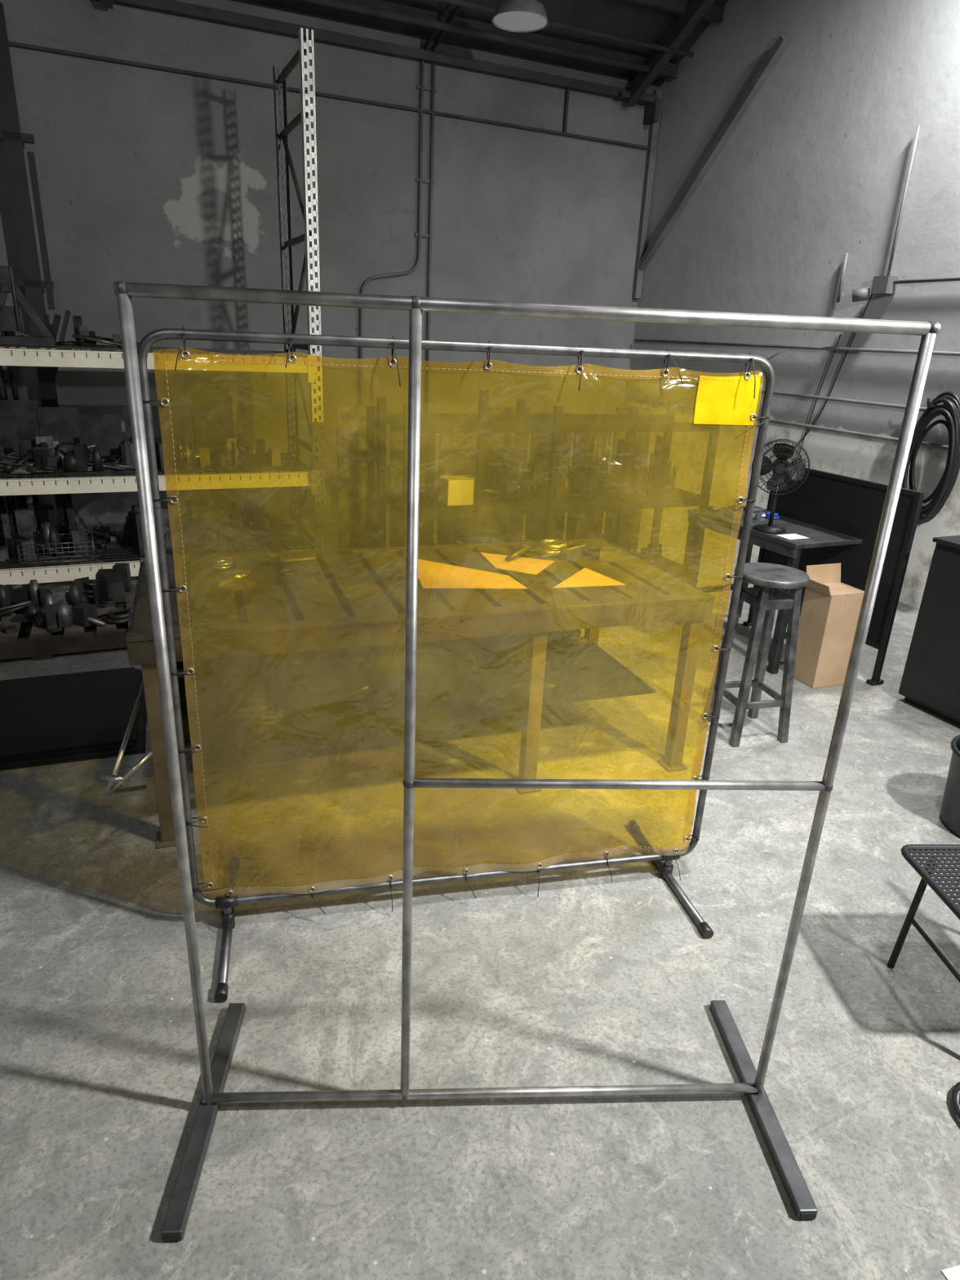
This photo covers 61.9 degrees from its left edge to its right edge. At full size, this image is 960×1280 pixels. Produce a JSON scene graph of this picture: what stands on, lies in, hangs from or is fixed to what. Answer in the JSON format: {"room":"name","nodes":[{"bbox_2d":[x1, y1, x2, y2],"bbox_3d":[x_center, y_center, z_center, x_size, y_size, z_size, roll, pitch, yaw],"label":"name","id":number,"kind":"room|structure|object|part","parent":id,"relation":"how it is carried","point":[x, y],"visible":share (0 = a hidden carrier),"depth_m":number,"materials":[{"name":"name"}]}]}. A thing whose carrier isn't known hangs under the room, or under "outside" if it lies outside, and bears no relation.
{"room":"metal workshop","nodes":[
{"label":"metal workshop","id":0,"kind":"room"},
{"bbox_2d":[0,0,660,528],"bbox_3d":[-2.259,-3.504,7.952,9.400,4.600,0.201,-7,23,-23],"label":"wall","id":1,"kind":"structure","parent":0,"point":[145,175],"depth_m":7.91,"materials":[{"name":"grey paint"}]},
{"bbox_2d":[8,0,661,149],"bbox_3d":[-2.089,-5.248,7.084,8.800,0.512,0.220,-7,23,-23],"label":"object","id":2,"kind":"structure","parent":1,"relation":"attached to","point":[651,102],"depth_m":7.55,"materials":[{"name":"grey metal"}]},
{"bbox_2d":[359,61,436,413],"bbox_3d":[-0.880,-3.799,8.319,0.890,3.990,0.090,-7,23,-23],"label":"conduit","id":3,"kind":"object","parent":1,"relation":"attached to","point":[421,86],"visible":0.82,"depth_m":8.24,"materials":[{"name":"grey metal"}]},
{"bbox_2d":[98,0,728,106],"bbox_3d":[0.569,-4.281,1.208,9.400,2.412,13.400,-7,23,-23],"label":"ceiling","id":4,"kind":"structure","parent":0,"point":[642,42],"depth_m":7.73,"materials":[{"name":"black metal"}]},
{"bbox_2d":[491,0,548,32],"bbox_3d":[0.343,-5.411,6.231,0.460,0.990,0.460,3,21,0],"label":"lamp","id":5,"kind":"object","parent":4,"relation":"hanging from","point":[513,15],"visible":1,"depth_m":6.31,"materials":[{"name":"white metal"}]},
{"bbox_2d":[493,11,546,31],"bbox_3d":[0.322,-4.956,6.404,0.428,0.008,0.428,3,21,0],"label":"diffuser","id":6,"kind":"object","parent":5,"relation":"attached to","point":[505,20],"depth_m":6.39,"materials":[{"name":"white plastic"}]},
{"bbox_2d":[0,511,959,1279],"bbox_3d":[0.323,0.989,3.212,9.400,0.200,13.400,-7,23,-23],"label":"floor","id":7,"kind":"structure","parent":0,"point":[590,980],"depth_m":2.51,"materials":[{"name":"concrete"}]},
{"bbox_2d":[0,330,40,534],"bbox_3d":[-4.437,-2.716,6.746,0.886,3.770,0.586,-7,23,-25],"label":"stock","id":8,"kind":"object","parent":7,"relation":"on","point":[21,500],"visible":0.09,"depth_m":7.17,"materials":[{"name":"grey metal"}]},
{"bbox_2d":[0,2,71,533],"bbox_3d":[-3.828,-2.998,6.989,0.429,4.200,0.200,-7,23,-23],"label":"upright post","id":9,"kind":"object","parent":7,"relation":"on","point":[11,134],"visible":0.64,"depth_m":6.72,"materials":[{"name":"black metal"}]},
{"bbox_2d":[0,584,136,660],"bbox_3d":[-2.848,-0.115,5.249,1.210,0.134,1.000,-7,23,-23],"label":"shelf","id":10,"kind":"object","parent":7,"relation":"on","point":[42,644],"visible":0.35,"depth_m":4.92,"materials":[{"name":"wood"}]},
{"bbox_2d":[0,563,133,634],"bbox_3d":[-2.850,-0.271,5.188,1.285,0.201,0.835,-7,23,-23],"label":"machine parts","id":11,"kind":"object","parent":10,"relation":"on","point":[110,588],"visible":1,"depth_m":5.21,"materials":[{"name":"black metal"}]},
{"bbox_2d":[0,666,146,770],"bbox_3d":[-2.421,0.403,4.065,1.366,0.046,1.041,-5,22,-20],"label":"bin","id":12,"kind":"object","parent":7,"relation":"on","point":[83,716],"visible":0.81,"depth_m":4.07,"materials":[{"name":"paint"}]},
{"bbox_2d":[0,27,326,585],"bbox_3d":[-2.720,-2.423,6.080,2.852,3.870,1.086,-7,23,-23],"label":"rack","id":13,"kind":"object","parent":7,"relation":"on","point":[62,356],"visible":0.71,"depth_m":6.14,"materials":[{"name":"white metal"}]},
{"bbox_2d":[0,265,56,346],"bbox_3d":[-3.205,-2.290,5.491,0.460,0.500,0.220,-7,23,-23],"label":"tool","id":14,"kind":"object","parent":13,"relation":"on","point":[11,319],"visible":1,"depth_m":5.48,"materials":[{"name":"grey metal"}]},
{"bbox_2d":[17,532,94,564],"bbox_3d":[-3.250,-0.708,6.154,0.505,0.147,0.307,-7,23,-23],"label":"wire basket","id":15,"kind":"object","parent":13,"relation":"on","point":[48,557],"visible":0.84,"depth_m":6.06,"materials":[{"name":"metal"}]},
{"bbox_2d":[4,314,139,347],"bbox_3d":[-3.264,-2.298,5.919,1.434,0.214,0.495,-7,23,-23],"label":"pile of metal parts","id":16,"kind":"object","parent":13,"relation":"on","point":[81,335],"visible":0.48,"depth_m":6.01,"materials":[{"name":"metal"}]},
{"bbox_2d":[0,395,234,457],"bbox_3d":[-3.122,-1.769,6.606,2.109,0.503,0.084,-7,23,-23],"label":"backing","id":17,"kind":"object","parent":13,"relation":"on","point":[209,423],"visible":0.59,"depth_m":6.60,"materials":[{"name":"grey metal"}]},
{"bbox_2d":[0,432,288,474],"bbox_3d":[-2.774,-1.501,6.358,2.515,0.215,0.707,-7,23,-23],"label":"pile of metal parts","id":18,"kind":"object","parent":13,"relation":"on","point":[47,456],"visible":0.94,"depth_m":6.20,"materials":[{"name":"metal"}]},
{"bbox_2d":[0,498,293,562],"bbox_3d":[-2.698,-0.963,6.637,2.405,0.336,0.830,-7,23,-23],"label":"pile of metal parts","id":19,"kind":"object","parent":13,"relation":"on","point":[260,526],"visible":0.78,"depth_m":6.49,"materials":[{"name":"metal"}]},
{"bbox_2d":[100,538,715,848],"bbox_3d":[-0.357,0.136,3.821,2.605,0.900,1.128,-5,22,-19],"label":"table","id":20,"kind":"object","parent":7,"relation":"on","point":[357,601],"visible":0.83,"depth_m":3.56,"materials":[{"name":"wood"}]},
{"bbox_2d":[144,556,319,592],"bbox_3d":[-1.082,-0.298,3.535,0.748,0.049,0.432,-5,22,-19],"label":"pile of metal parts","id":21,"kind":"object","parent":20,"relation":"on","point":[236,580],"visible":1,"depth_m":3.52,"materials":[{"name":"metal"}]},
{"bbox_2d":[179,637,557,732],"bbox_3d":[-0.489,0.108,3.888,1.889,0.288,0.594,-5,22,-19],"label":"scrap","id":22,"kind":"object","parent":20,"relation":"on","point":[265,673],"visible":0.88,"depth_m":3.77,"materials":[{"name":"grey metal"}]},
{"bbox_2d":[417,559,527,588],"bbox_3d":[-0.075,-0.320,3.779,0.464,0.004,0.554,-2,21,-13],"label":"cardboard sheet","id":23,"kind":"object","parent":20,"relation":"on","point":[431,575],"visible":0.79,"depth_m":3.68,"materials":[{"name":"brown cardboard"}]},
{"bbox_2d":[480,552,555,574],"bbox_3d":[0.152,-0.377,3.956,0.393,0.004,0.279,8,21,14],"label":"cardboard sheet","id":24,"kind":"object","parent":20,"relation":"on","point":[519,564],"visible":0.93,"depth_m":3.96,"materials":[{"name":"brown cardboard"}]},
{"bbox_2d":[505,538,620,562],"bbox_3d":[0.409,-0.481,4.177,0.625,0.069,0.344,-1,21,-10],"label":"pile of metal parts","id":25,"kind":"object","parent":20,"relation":"on","point":[566,550],"visible":1,"depth_m":4.12,"materials":[{"name":"metal"}]},
{"bbox_2d":[553,567,625,587],"bbox_3d":[0.448,-0.280,3.737,0.342,0.004,0.305,-10,24,-29],"label":"cardboard sheet","id":26,"kind":"object","parent":20,"relation":"on","point":[585,577],"visible":1,"depth_m":3.73,"materials":[{"name":"brown cardboard"}]},
{"bbox_2d":[137,326,787,1003],"bbox_3d":[-0.027,0.049,2.606,1.879,1.956,0.690,-2,21,-13],"label":"screen","id":27,"kind":"object","parent":7,"relation":"on","point":[731,400],"visible":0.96,"depth_m":2.49,"materials":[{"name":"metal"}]},
{"bbox_2d":[336,405,653,553],"bbox_3d":[0.211,-1.252,6.782,2.902,1.400,0.034,-8,23,-25],"label":"metal panels","id":28,"kind":"object","parent":7,"relation":"on","point":[356,425],"visible":0.24,"depth_m":6.46,"materials":[{"name":"metal"}]},
{"bbox_2d":[113,280,940,1241],"bbox_3d":[0.068,0.321,1.818,1.535,2.012,0.671,1,21,-4],"label":"screen frame","id":29,"kind":"object","parent":7,"relation":"on","point":[214,1077],"visible":1,"depth_m":1.79,"materials":[{"name":"metal"}]},
{"bbox_2d":[376,390,719,593],"bbox_3d":[0.556,-1.163,6.364,2.660,1.600,0.650,-7,23,-23],"label":"shelving","id":30,"kind":"object","parent":7,"relation":"on","point":[482,423],"visible":0.51,"depth_m":6.08,"materials":[{"name":"grey metal"}]},
{"bbox_2d":[438,475,475,506],"bbox_3d":[-0.151,-1.092,5.840,0.250,0.184,0.182,-7,23,-23],"label":"carton","id":31,"kind":"object","parent":30,"relation":"on","point":[460,490],"visible":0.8,"depth_m":5.76,"materials":[{"name":"brown cardboard"}]},
{"bbox_2d":[431,514,664,567],"bbox_3d":[0.577,-0.773,6.518,2.101,0.438,0.514,-7,23,-23],"label":"pile of metal parts","id":32,"kind":"object","parent":30,"relation":"on","point":[575,526],"visible":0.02,"depth_m":6.54,"materials":[{"name":"metal"}]},
{"bbox_2d":[484,435,675,502],"bbox_3d":[0.790,-1.391,6.377,1.834,0.449,0.499,-7,23,-23],"label":"tools","id":33,"kind":"object","parent":30,"relation":"on","point":[517,485],"visible":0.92,"depth_m":6.36,"materials":[{"name":"metal"}]},
{"bbox_2d":[702,562,809,746],"bbox_3d":[1.458,0.076,4.207,0.360,0.902,0.360,-3,21,-14],"label":"stool","id":34,"kind":"object","parent":7,"relation":"on","point":[767,597],"visible":0.84,"depth_m":4.12,"materials":[{"name":"metal"}]},
{"bbox_2d":[675,505,862,674],"bbox_3d":[1.957,-0.386,5.536,0.620,0.860,1.050,-7,23,-23],"label":"workbench","id":35,"kind":"object","parent":7,"relation":"on","point":[818,536],"visible":0.52,"depth_m":5.17,"materials":[{"name":"metal"}]},
{"bbox_2d":[706,504,779,519],"bbox_3d":[1.850,-0.913,5.613,0.380,0.058,0.413,-7,23,-23],"label":"tool","id":36,"kind":"object","parent":35,"relation":"on","point":[740,511],"visible":0.77,"depth_m":5.51,"materials":[{"name":"blue plastic"}]},
{"bbox_2d":[751,439,809,533],"bbox_3d":[1.888,-0.984,5.080,0.346,0.573,0.230,10,22,19],"label":"desk fan","id":37,"kind":"object","parent":35,"relation":"on","point":[796,469],"visible":0.91,"depth_m":5.00,"materials":[{"name":"black plastic"}]},
{"bbox_2d":[775,533,808,539],"bbox_3d":[1.952,-0.646,4.998,0.160,0.002,0.120,-7,23,-23],"label":"paper note","id":38,"kind":"object","parent":35,"relation":"on","point":[789,536],"visible":1,"depth_m":4.99,"materials":[{"name":"white paper"}]},
{"bbox_2d":[793,563,864,688],"bbox_3d":[2.146,-0.089,4.975,0.312,0.720,0.254,-5,22,-21],"label":"cardboard box","id":39,"kind":"object","parent":7,"relation":"on","point":[830,611],"visible":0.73,"depth_m":4.91,"materials":[{"name":"brown cardboard"}]},
{"bbox_2d":[742,467,924,685],"bbox_3d":[2.297,-0.486,5.341,0.100,1.215,1.190,-7,23,-23],"label":"panel","id":40,"kind":"object","parent":7,"relation":"on","point":[842,504],"visible":0.67,"depth_m":5.06,"materials":[{"name":"paint"}]},
{"bbox_2d":[887,844,959,982],"bbox_3d":[1.669,0.764,2.436,0.582,0.893,0.511,1,21,-4],"label":"patio chair","id":41,"kind":"object","parent":7,"relation":"on","point":[929,866],"visible":1,"depth_m":2.56,"materials":[{"name":"black paint"}]},
{"bbox_3d":[1.678,0.576,2.359,0.548,0.415,0.449,1,21,-4],"label":"seat","id":42,"kind":"part","parent":41,"relation":"part of","materials":[{"name":"black paint"}]},
{"bbox_2d":[898,535,959,725],"bbox_3d":[3.043,0.078,4.249,0.601,1.002,1.280,-7,23,-23],"label":"base cabinet","id":43,"kind":"object","parent":7,"relation":"on","point":[931,677],"visible":1,"depth_m":4.53,"materials":[{"name":"metal"}]},
{"bbox_2d":[940,734,959,837],"bbox_3d":[2.262,0.646,3.478,0.450,0.420,0.450,3,21,0],"label":"bin","id":44,"kind":"object","parent":7,"relation":"on","point":[950,807],"visible":1,"depth_m":3.49,"materials":[{"name":"paint"}]},
{"bbox_3d":[2.270,0.484,3.417,0.450,0.072,0.450,3,21,0],"label":"lid","id":45,"kind":"part","parent":44,"relation":"part of","materials":[{"name":"black plastic"}]},
{"bbox_2d":[941,1265,959,1279],"bbox_3d":[1.192,1.485,1.727,0.217,0.002,0.279,-3,21,-14],"label":"paper sheet","id":46,"kind":"object","parent":7,"relation":"on","point":[953,1273],"visible":1,"depth_m":1.82,"materials":[{"name":"white paper"}]},
{"bbox_2d":[950,1081,959,1119],"bbox_3d":[1.463,1.303,2.180,0.318,0.042,0.255,3,21,0],"label":"cable","id":47,"kind":"object","parent":7,"relation":"on","point":[956,1089],"visible":1,"depth_m":2.23,"materials":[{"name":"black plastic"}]},
{"bbox_2d":[626,0,959,608],"bbox_3d":[4.668,-2.681,3.822,0.200,6.600,13.400,-7,23,-23],"label":"wall","id":48,"kind":"structure","parent":0,"point":[813,172],"depth_m":7.14,"materials":[{"name":"grey paint"}]},
{"bbox_2d":[631,35,789,298],"bbox_3d":[2.297,-4.748,8.354,0.080,2.136,1.969,-7,23,-23],"label":"diagonal brace","id":49,"kind":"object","parent":48,"relation":"attached to","point":[643,256],"depth_m":8.77,"materials":[{"name":"grey metal"}]},
{"bbox_2d":[795,293,872,448],"bbox_3d":[3.081,-2.256,7.272,0.013,1.625,0.761,-7,23,-23],"label":"cable","id":50,"kind":"object","parent":48,"relation":"attached to","point":[871,294],"depth_m":7.06,"materials":[{"name":"black rubber"}]},
{"bbox_2d":[628,125,959,449],"bbox_3d":[3.255,-2.866,6.550,0.174,2.315,6.900,-7,23,-23],"label":"pipes","id":51,"kind":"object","parent":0,"point":[881,285],"depth_m":6.73,"materials":[{"name":"grey metal"}]},
{"bbox_2d":[901,391,959,524],"bbox_3d":[3.460,-1.279,6.245,0.271,1.271,0.550,-7,23,-23],"label":"coil","id":52,"kind":"object","parent":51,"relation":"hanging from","point":[950,409],"visible":0.67,"depth_m":6.07,"materials":[{"name":"black plastic"}]},
{"bbox_2d":[797,333,840,457],"bbox_3d":[3.076,-2.155,7.312,0.011,1.202,0.260,-7,23,-23],"label":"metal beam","id":53,"kind":"structure","parent":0,"point":[840,334],"depth_m":7.26,"materials":[{"name":"grey metal"}]}
]}

